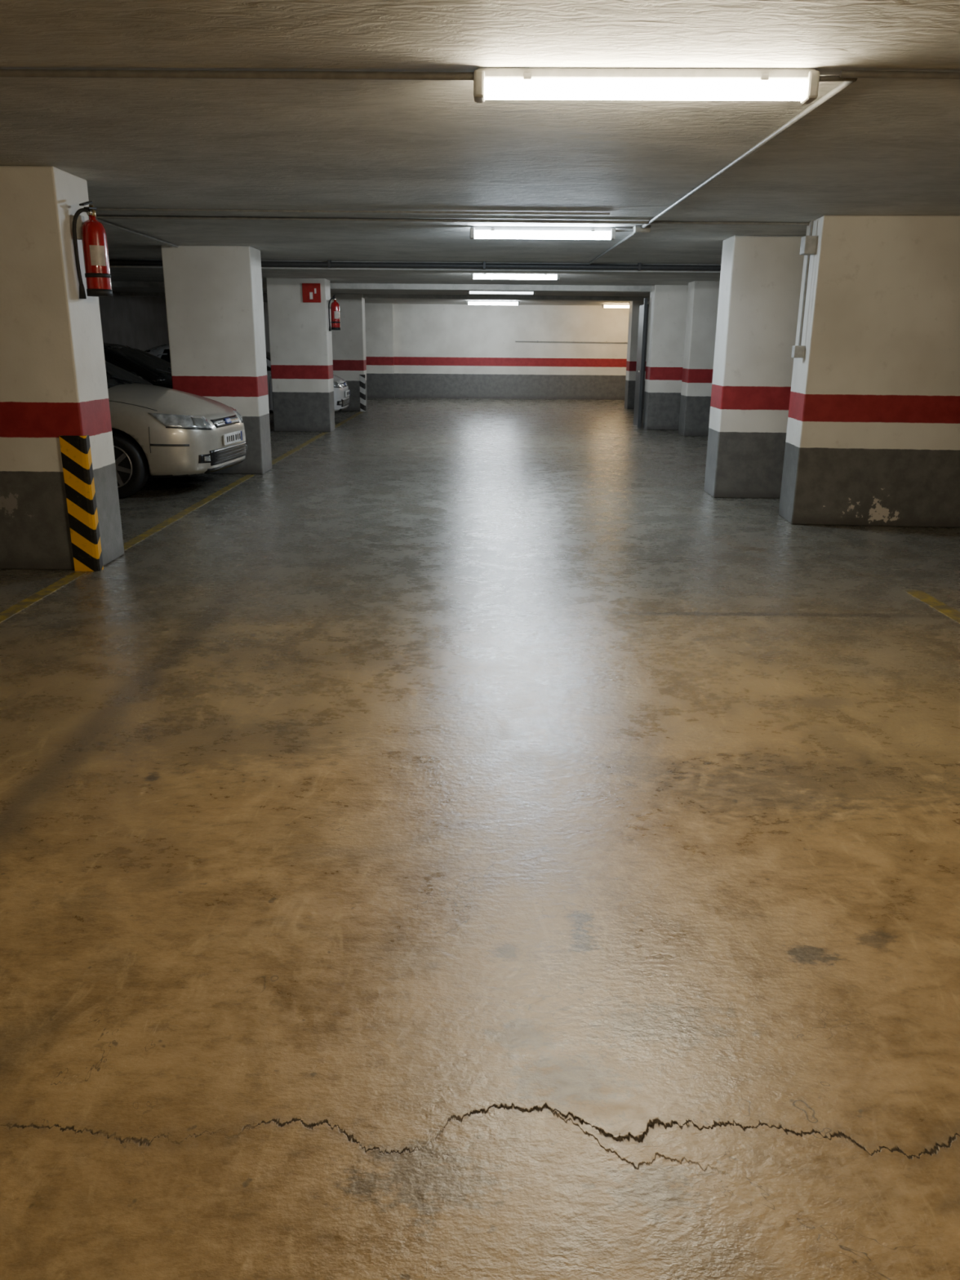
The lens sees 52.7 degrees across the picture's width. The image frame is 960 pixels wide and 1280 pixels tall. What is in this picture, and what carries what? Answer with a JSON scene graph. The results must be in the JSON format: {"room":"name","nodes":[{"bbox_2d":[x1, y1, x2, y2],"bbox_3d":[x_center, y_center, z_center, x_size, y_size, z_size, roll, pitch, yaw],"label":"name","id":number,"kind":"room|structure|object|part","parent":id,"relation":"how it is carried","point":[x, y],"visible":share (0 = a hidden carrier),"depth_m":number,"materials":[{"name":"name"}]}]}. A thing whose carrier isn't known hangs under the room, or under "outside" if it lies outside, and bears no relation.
{"room":"parking garage","nodes":[
{"label":"parking garage","id":0,"kind":"room"},
{"bbox_2d":[98,291,168,351],"bbox_3d":[-8.047,-3.203,11.068,0.150,2.500,33.000,1,17,0],"label":"wall","id":1,"kind":"structure","parent":0,"point":[140,323],"depth_m":22.29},
{"bbox_2d":[191,417,204,426],"bbox_3d":[-2.774,-2.151,9.534,0.077,0.094,0.157,10,19,28],"label":"headlight assembly","id":2,"kind":"object","parent":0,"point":[195,421],"depth_m":9.52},
{"bbox_2d":[333,381,339,386],"bbox_3d":[-2.731,-4.873,18.411,0.077,0.094,0.157,8,19,23],"label":"headlight assembly","id":3,"kind":"object","parent":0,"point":[335,383],"depth_m":18.40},
{"bbox_2d":[109,259,720,271],"bbox_3d":[0.042,-4.836,12.512,15.800,0.090,0.080,0,17,0],"label":"pipe","id":4,"kind":"object","parent":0,"point":[484,265],"depth_m":12.49,"materials":[{"name":"grey metal"}]},
{"bbox_2d":[263,302,629,399],"bbox_3d":[0.070,-7.992,26.914,16.000,2.500,0.150,1,17,0],"label":"wall","id":5,"kind":"structure","parent":0,"point":[442,351],"depth_m":26.84,"materials":[{"name":"paint"}]},
{"bbox_2d":[364,302,395,398],"bbox_3d":[-3.456,-7.965,26.723,2.150,2.500,0.250,1,17,0],"label":"concrete pillar","id":6,"kind":"structure","parent":5,"relation":"attached to","point":[379,317],"depth_m":26.59,"materials":[{"name":"paint"}]},
{"bbox_2d":[515,340,627,342],"bbox_3d":[2.822,-8.224,26.726,3.700,0.041,0.060,1,17,0],"label":"pipe","id":7,"kind":"object","parent":5,"relation":"attached to","point":[515,340],"visible":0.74,"depth_m":26.71,"materials":[{"name":"grey plastic"}]},
{"bbox_2d":[0,397,959,1279],"bbox_3d":[0.017,-1.890,11.449,16.000,0.100,33.000,1,17,0],"label":"floor","id":8,"kind":"structure","parent":0,"point":[464,838],"depth_m":2.82,"materials":[{"name":"concrete"}]},
{"bbox_2d":[0,573,84,622],"bbox_3d":[-2.697,0.260,4.187,0.090,0.003,4.840,1,17,0],"label":"parking line","id":9,"kind":"object","parent":8,"relation":"on","point":[20,606],"visible":1,"depth_m":5.89,"materials":[{"name":"paint"}]},
{"bbox_2d":[0,165,124,569],"bbox_3d":[-3.095,-1.748,6.465,1.020,2.500,0.530,1,17,0],"label":"concrete pillar","id":10,"kind":"structure","parent":8,"relation":"on","point":[53,378],"depth_m":6.25,"materials":[{"name":"paint"}]},
{"bbox_2d":[58,435,103,571],"bbox_3d":[-2.654,-0.906,6.459,0.167,0.900,0.072,1,17,0],"label":"guard","id":11,"kind":"object","parent":10,"relation":"attached to","point":[76,455],"visible":1,"depth_m":6.43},
{"bbox_2d":[71,200,112,298],"bbox_3d":[-2.482,-2.481,6.171,0.194,0.584,0.235,1,17,0],"label":"fire extinguisher","id":12,"kind":"object","parent":10,"relation":"attached to","point":[92,233],"visible":1,"depth_m":6.16,"materials":[{"name":"red metal"}]},
{"bbox_3d":[-2.461,-2.728,6.055,0.032,0.012,0.160,0,30,0],"label":"lever","id":13,"kind":"part","parent":12,"relation":"part of","materials":[{"name":"black metal"}]},
{"bbox_3d":[-2.461,-2.728,6.121,0.036,0.013,0.134,0,23,0],"label":"handle","id":14,"kind":"part","parent":12,"relation":"part of","materials":[{"name":"black rubber"}]},
{"bbox_2d":[102,342,172,388],"bbox_3d":[-5.218,-3.386,13.476,4.357,1.484,2.172,0,17,-1],"label":"car","id":15,"kind":"object","parent":8,"relation":"on","point":[153,369],"visible":0.07,"depth_m":12.78,"materials":[{"name":"glass"}]},
{"bbox_2d":[105,360,247,497],"bbox_3d":[-4.736,-2.403,10.284,4.357,1.484,2.172,2,17,6],"label":"car","id":16,"kind":"object","parent":8,"relation":"on","point":[157,431],"visible":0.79,"depth_m":9.50,"materials":[{"name":"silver metal"}]},
{"bbox_3d":[-5.192,-2.864,10.195,3.174,0.551,1.599,2,17,6],"label":"greenhouse glass","id":17,"kind":"part","parent":16,"relation":"part of","materials":[{"name":"black glass"}]},
{"bbox_2d":[198,453,211,463],"bbox_3d":[-2.722,-1.803,9.638,0.029,0.091,0.201,10,20,29],"label":"fog lamp","id":18,"kind":"object","parent":16,"relation":"attached to","point":[202,458],"depth_m":9.60,"materials":[{"name":"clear plastic"}]},
{"bbox_2d":[209,414,239,427],"bbox_3d":[-2.643,-2.276,10.087,0.064,0.086,0.741,2,17,6],"label":"grille","id":19,"kind":"object","parent":16,"relation":"attached to","point":[215,420],"depth_m":10.02,"materials":[{"name":"silver plastic"}]},
{"bbox_3d":[-2.582,-2.115,10.130,0.016,0.110,0.520,2,17,6],"label":"number plate","id":20,"kind":"part","parent":16,"relation":"part of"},
{"bbox_2d":[123,474,254,551],"bbox_3d":[-2.684,-1.288,9.235,0.090,0.003,4.400,1,17,0],"label":"parking line","id":21,"kind":"object","parent":8,"relation":"on","point":[148,533],"visible":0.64,"depth_m":8.70,"materials":[{"name":"paint"}]},
{"bbox_2d":[160,244,271,474],"bbox_3d":[-3.032,-3.225,11.283,0.980,2.500,0.550,1,17,0],"label":"concrete pillar","id":22,"kind":"structure","parent":8,"relation":"on","point":[214,294],"depth_m":10.95,"materials":[{"name":"paint"}]},
{"bbox_2d":[144,343,350,413],"bbox_3d":[-4.764,-5.064,18.961,4.357,1.484,2.172,1,17,0],"label":"car","id":23,"kind":"object","parent":8,"relation":"on","point":[341,392],"visible":0.17,"depth_m":18.36,"materials":[{"name":"white paint"}]},
{"bbox_3d":[-5.337,-5.489,18.406,1.870,0.276,0.546,0,17,0],"label":"roof rail","id":24,"kind":"part","parent":23,"relation":"part of","materials":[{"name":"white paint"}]},
{"bbox_3d":[-5.223,-5.511,18.825,3.174,0.551,1.599,0,17,0],"label":"greenhouse glass","id":25,"kind":"part","parent":23,"relation":"part of","materials":[{"name":"black glass"}]},
{"bbox_2d":[336,400,342,405],"bbox_3d":[-2.679,-4.527,18.520,0.029,0.091,0.201,8,19,24],"label":"fog lamp","id":26,"kind":"object","parent":23,"relation":"attached to","point":[338,402],"depth_m":18.48,"materials":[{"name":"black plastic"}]},
{"bbox_2d":[339,382,347,387],"bbox_3d":[-2.660,-5.002,18.974,0.064,0.086,0.741,0,17,0],"label":"grille","id":27,"kind":"object","parent":23,"relation":"attached to","point":[344,384],"depth_m":18.86,"materials":[{"name":"silver plastic"}]},
{"bbox_2d":[271,432,327,465],"bbox_3d":[-2.670,-2.850,14.326,0.090,0.003,4.950,1,17,0],"label":"parking line","id":28,"kind":"object","parent":8,"relation":"on","point":[317,437],"visible":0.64,"depth_m":14.13,"materials":[{"name":"paint"}]},
{"bbox_2d":[266,277,334,431],"bbox_3d":[-3.067,-4.882,16.685,0.980,2.500,0.550,1,17,0],"label":"concrete pillar","id":29,"kind":"structure","parent":8,"relation":"on","point":[300,339],"depth_m":16.45,"materials":[{"name":"paint"}]},
{"bbox_2d":[302,283,320,302],"bbox_3d":[-2.800,-5.770,16.108,0.300,0.300,0.030,1,17,0],"label":"fire extinguisher sign","id":30,"kind":"object","parent":29,"relation":"attached to","point":[311,291],"visible":1,"depth_m":16.10,"materials":[{"name":"red plastic"}]},
{"bbox_2d":[309,292,312,299],"bbox_3d":[-2.805,-5.724,16.110,0.050,0.110,0.006,0,17,0],"label":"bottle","id":31,"kind":"object","parent":30,"relation":"on","point":[310,293],"depth_m":16.11,"materials":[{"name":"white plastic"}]},
{"bbox_2d":[328,294,340,331],"bbox_3d":[-2.475,-5.539,16.415,0.194,0.584,0.235,1,17,0],"label":"fire extinguisher","id":32,"kind":"object","parent":29,"relation":"attached to","point":[334,306],"visible":1,"depth_m":16.40,"materials":[{"name":"red metal"}]},
{"bbox_2d":[330,293,367,411],"bbox_3d":[-3.064,-6.429,21.728,0.960,2.500,0.500,1,17,0],"label":"concrete pillar","id":33,"kind":"structure","parent":8,"relation":"on","point":[348,343],"depth_m":21.45,"materials":[{"name":"paint"}]},
{"bbox_2d":[359,374,366,411],"bbox_3d":[-2.631,-5.543,21.751,0.122,0.800,0.072,1,17,0],"label":"guard","id":34,"kind":"object","parent":33,"relation":"attached to","point":[362,377],"visible":1,"depth_m":21.72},
{"bbox_2d":[334,411,364,428],"bbox_3d":[-2.656,-4.455,19.560,0.090,0.003,4.600,1,17,0],"label":"parking line","id":35,"kind":"object","parent":8,"relation":"on","point":[359,412],"visible":0.79,"depth_m":19.37,"materials":[{"name":"paint"}]},
{"bbox_2d":[624,301,649,408],"bbox_3d":[4.060,-6.836,23.258,1.000,2.500,0.500,1,17,0],"label":"concrete pillar","id":36,"kind":"structure","parent":8,"relation":"on","point":[633,315],"depth_m":23.07,"materials":[{"name":"paint"}]},
{"bbox_2d":[637,297,647,427],"bbox_3d":[3.002,-5.103,17.919,0.055,2.300,0.050,1,17,0],"label":"frame","id":37,"kind":"object","parent":8,"relation":"on","point":[645,309],"visible":1,"depth_m":17.89,"materials":[{"name":"metal"}]},
{"bbox_2d":[633,303,648,427],"bbox_3d":[3.045,-5.186,18.359,0.040,2.200,0.840,1,17,0],"label":"leaf","id":38,"kind":"object","parent":37,"relation":"attached to","point":[641,307],"visible":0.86,"depth_m":18.39,"materials":[{"name":"metal"}]},
{"bbox_2d":[642,284,688,430],"bbox_3d":[3.505,-5.111,17.617,0.880,2.500,0.500,1,17,0],"label":"concrete pillar","id":39,"kind":"structure","parent":8,"relation":"on","point":[668,303],"depth_m":17.39,"materials":[{"name":"paint"}]},
{"bbox_2d":[678,280,719,436],"bbox_3d":[4.022,-4.755,16.470,1.040,2.500,0.500,1,17,0],"label":"concrete pillar","id":40,"kind":"structure","parent":8,"relation":"on","point":[702,304],"depth_m":16.27,"materials":[{"name":"paint"}]},
{"bbox_2d":[703,235,805,498],"bbox_3d":[2.896,-2.718,9.798,0.970,2.500,0.530,1,17,1],"label":"concrete pillar","id":41,"kind":"structure","parent":8,"relation":"on","point":[761,275],"depth_m":9.56,"materials":[{"name":"paint"}]},
{"bbox_2d":[778,215,959,528],"bbox_3d":[3.846,-2.252,8.303,2.180,2.500,0.530,2,17,4],"label":"concrete pillar","id":42,"kind":"structure","parent":8,"relation":"on","point":[873,434],"depth_m":8.10,"materials":[{"name":"paint"}]},
{"bbox_2d":[791,220,817,358],"bbox_3d":[2.706,-2.919,8.093,0.100,1.080,0.120,1,17,0],"label":"conduit","id":43,"kind":"object","parent":42,"relation":"attached to","point":[808,243],"visible":1,"depth_m":8.04,"materials":[{"name":"plastic"}]},
{"bbox_2d":[791,345,805,358],"bbox_3d":[2.707,-2.450,8.237,0.090,0.100,0.080,0,17,0],"label":"junction box","id":44,"kind":"object","parent":43,"relation":"attached to","point":[797,351],"depth_m":8.20,"materials":[{"name":"grey plastic"}]},
{"bbox_2d":[903,590,959,623],"bbox_3d":[2.769,0.717,2.853,0.110,0.003,7.050,1,17,0],"label":"parking line","id":45,"kind":"object","parent":8,"relation":"on","point":[950,612],"visible":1,"depth_m":5.89,"materials":[{"name":"paint"}]},
{"bbox_2d":[0,0,959,305],"bbox_3d":[0.038,-4.376,10.687,16.000,0.100,33.000,1,17,0],"label":"ceiling","id":46,"kind":"structure","parent":0,"point":[877,146],"depth_m":4.71,"materials":[{"name":"paint"}]},
{"bbox_2d":[96,218,178,247],"bbox_3d":[-3.193,-3.645,8.502,0.274,0.053,4.422,0,17,0],"label":"conduit","id":47,"kind":"object","parent":46,"relation":"attached to","point":[100,220],"depth_m":9.21,"materials":[{"name":"grey metal"}]},
{"bbox_2d":[111,280,652,293],"bbox_3d":[0.056,-6.362,17.504,16.000,0.100,0.400,1,17,0],"label":"ceiling beam","id":48,"kind":"structure","parent":46,"relation":"attached to","point":[115,284],"depth_m":17.31,"materials":[{"name":"paint"}]},
{"bbox_2d":[119,292,649,301],"bbox_3d":[0.066,-7.603,21.516,16.000,0.080,0.400,1,17,0],"label":"ceiling beam","id":49,"kind":"structure","parent":46,"relation":"attached to","point":[122,294],"depth_m":21.33,"materials":[{"name":"paint"}]},
{"bbox_2d":[109,259,720,275],"bbox_3d":[0.043,-4.932,12.843,16.000,0.100,0.450,1,17,0],"label":"ceiling beam","id":50,"kind":"structure","parent":46,"relation":"attached to","point":[111,267],"depth_m":12.65,"materials":[{"name":"paint"}]},
{"bbox_2d":[94,208,809,225],"bbox_3d":[0.030,-3.478,7.983,16.000,0.025,0.622,0,17,0],"label":"conduit","id":51,"kind":"object","parent":46,"relation":"attached to","point":[177,217],"depth_m":8.14,"materials":[{"name":"grey metal"}]},
{"bbox_2d":[0,68,959,80],"bbox_3d":[0.019,-2.174,3.737,16.000,0.032,0.204,0,17,0],"label":"conduit","id":52,"kind":"object","parent":46,"relation":"attached to","point":[4,73],"depth_m":3.73,"materials":[{"name":"grey metal"}]},
{"bbox_2d":[466,300,519,305],"bbox_3d":[0.323,-8.320,23.910,1.304,0.105,0.100,1,17,0],"label":"tube light","id":53,"kind":"object","parent":46,"relation":"attached to","point":[468,302],"visible":1,"depth_m":23.87,"materials":[{"name":"grey plastic"}]},
{"bbox_2d":[468,302,517,305],"bbox_3d":[0.323,-8.302,23.916,1.220,0.061,0.091,0,17,0],"label":"diffuser","id":54,"kind":"object","parent":53,"relation":"attached to","point":[469,303],"depth_m":23.87,"materials":[{"name":"white plastic"}]},
{"bbox_2d":[466,291,535,294],"bbox_3d":[0.408,-6.678,18.557,1.304,0.105,0.100,1,17,0],"label":"tube light","id":55,"kind":"object","parent":46,"relation":"attached to","point":[468,292],"visible":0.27,"depth_m":18.53,"materials":[{"name":"grey plastic"}]},
{"bbox_2d":[471,272,559,279],"bbox_3d":[0.517,-5.357,14.254,1.304,0.105,0.100,1,17,0],"label":"tube light","id":56,"kind":"object","parent":46,"relation":"attached to","point":[473,275],"visible":0.85,"depth_m":14.22,"materials":[{"name":"grey plastic"}]},
{"bbox_2d":[470,226,615,240],"bbox_3d":[0.562,-3.656,8.709,1.304,0.105,0.100,1,17,0],"label":"tube light","id":57,"kind":"object","parent":46,"relation":"attached to","point":[476,232],"visible":1,"depth_m":8.67,"materials":[{"name":"grey plastic"}]},
{"bbox_2d":[474,231,611,239],"bbox_3d":[0.562,-3.638,8.715,1.220,0.061,0.091,1,17,0],"label":"diffuser","id":58,"kind":"object","parent":57,"relation":"attached to","point":[601,235],"depth_m":8.67,"materials":[{"name":"white plastic"}]},
{"bbox_2d":[601,303,629,307],"bbox_3d":[3.826,-8.671,25.153,1.304,0.105,0.100,1,17,0],"label":"tube light","id":59,"kind":"object","parent":46,"relation":"attached to","point":[604,305],"visible":0.44,"depth_m":25.11,"materials":[{"name":"grey plastic"}]},
{"bbox_2d":[604,305,629,307],"bbox_3d":[3.826,-8.653,25.159,1.220,0.061,0.091,0,17,0],"label":"diffuser","id":60,"kind":"object","parent":59,"relation":"attached to","point":[605,306],"depth_m":25.12,"materials":[{"name":"white plastic"}]},
{"bbox_2d":[473,67,819,103],"bbox_3d":[0.628,-2.122,3.709,1.304,0.105,0.100,1,17,1],"label":"tube light","id":61,"kind":"object","parent":46,"relation":"attached to","point":[802,85],"visible":1,"depth_m":3.67,"materials":[{"name":"white plastic"},{"name":"frosted glowing plastic diffuser"}]},
{"bbox_2d":[484,79,808,101],"bbox_3d":[0.628,-2.104,3.715,1.220,0.061,0.091,1,17,1],"label":"diffuser","id":62,"kind":"object","parent":61,"relation":"attached to","point":[495,89],"depth_m":3.68,"materials":[{"name":"white plastic"}]},
{"bbox_2d":[588,75,857,264],"bbox_3d":[1.353,-3.473,8.053,0.295,0.060,9.160,0,17,0],"label":"conduit","id":63,"kind":"object","parent":46,"relation":"attached to","point":[645,228],"depth_m":5.02,"materials":[{"name":"grey metal"}]}
]}

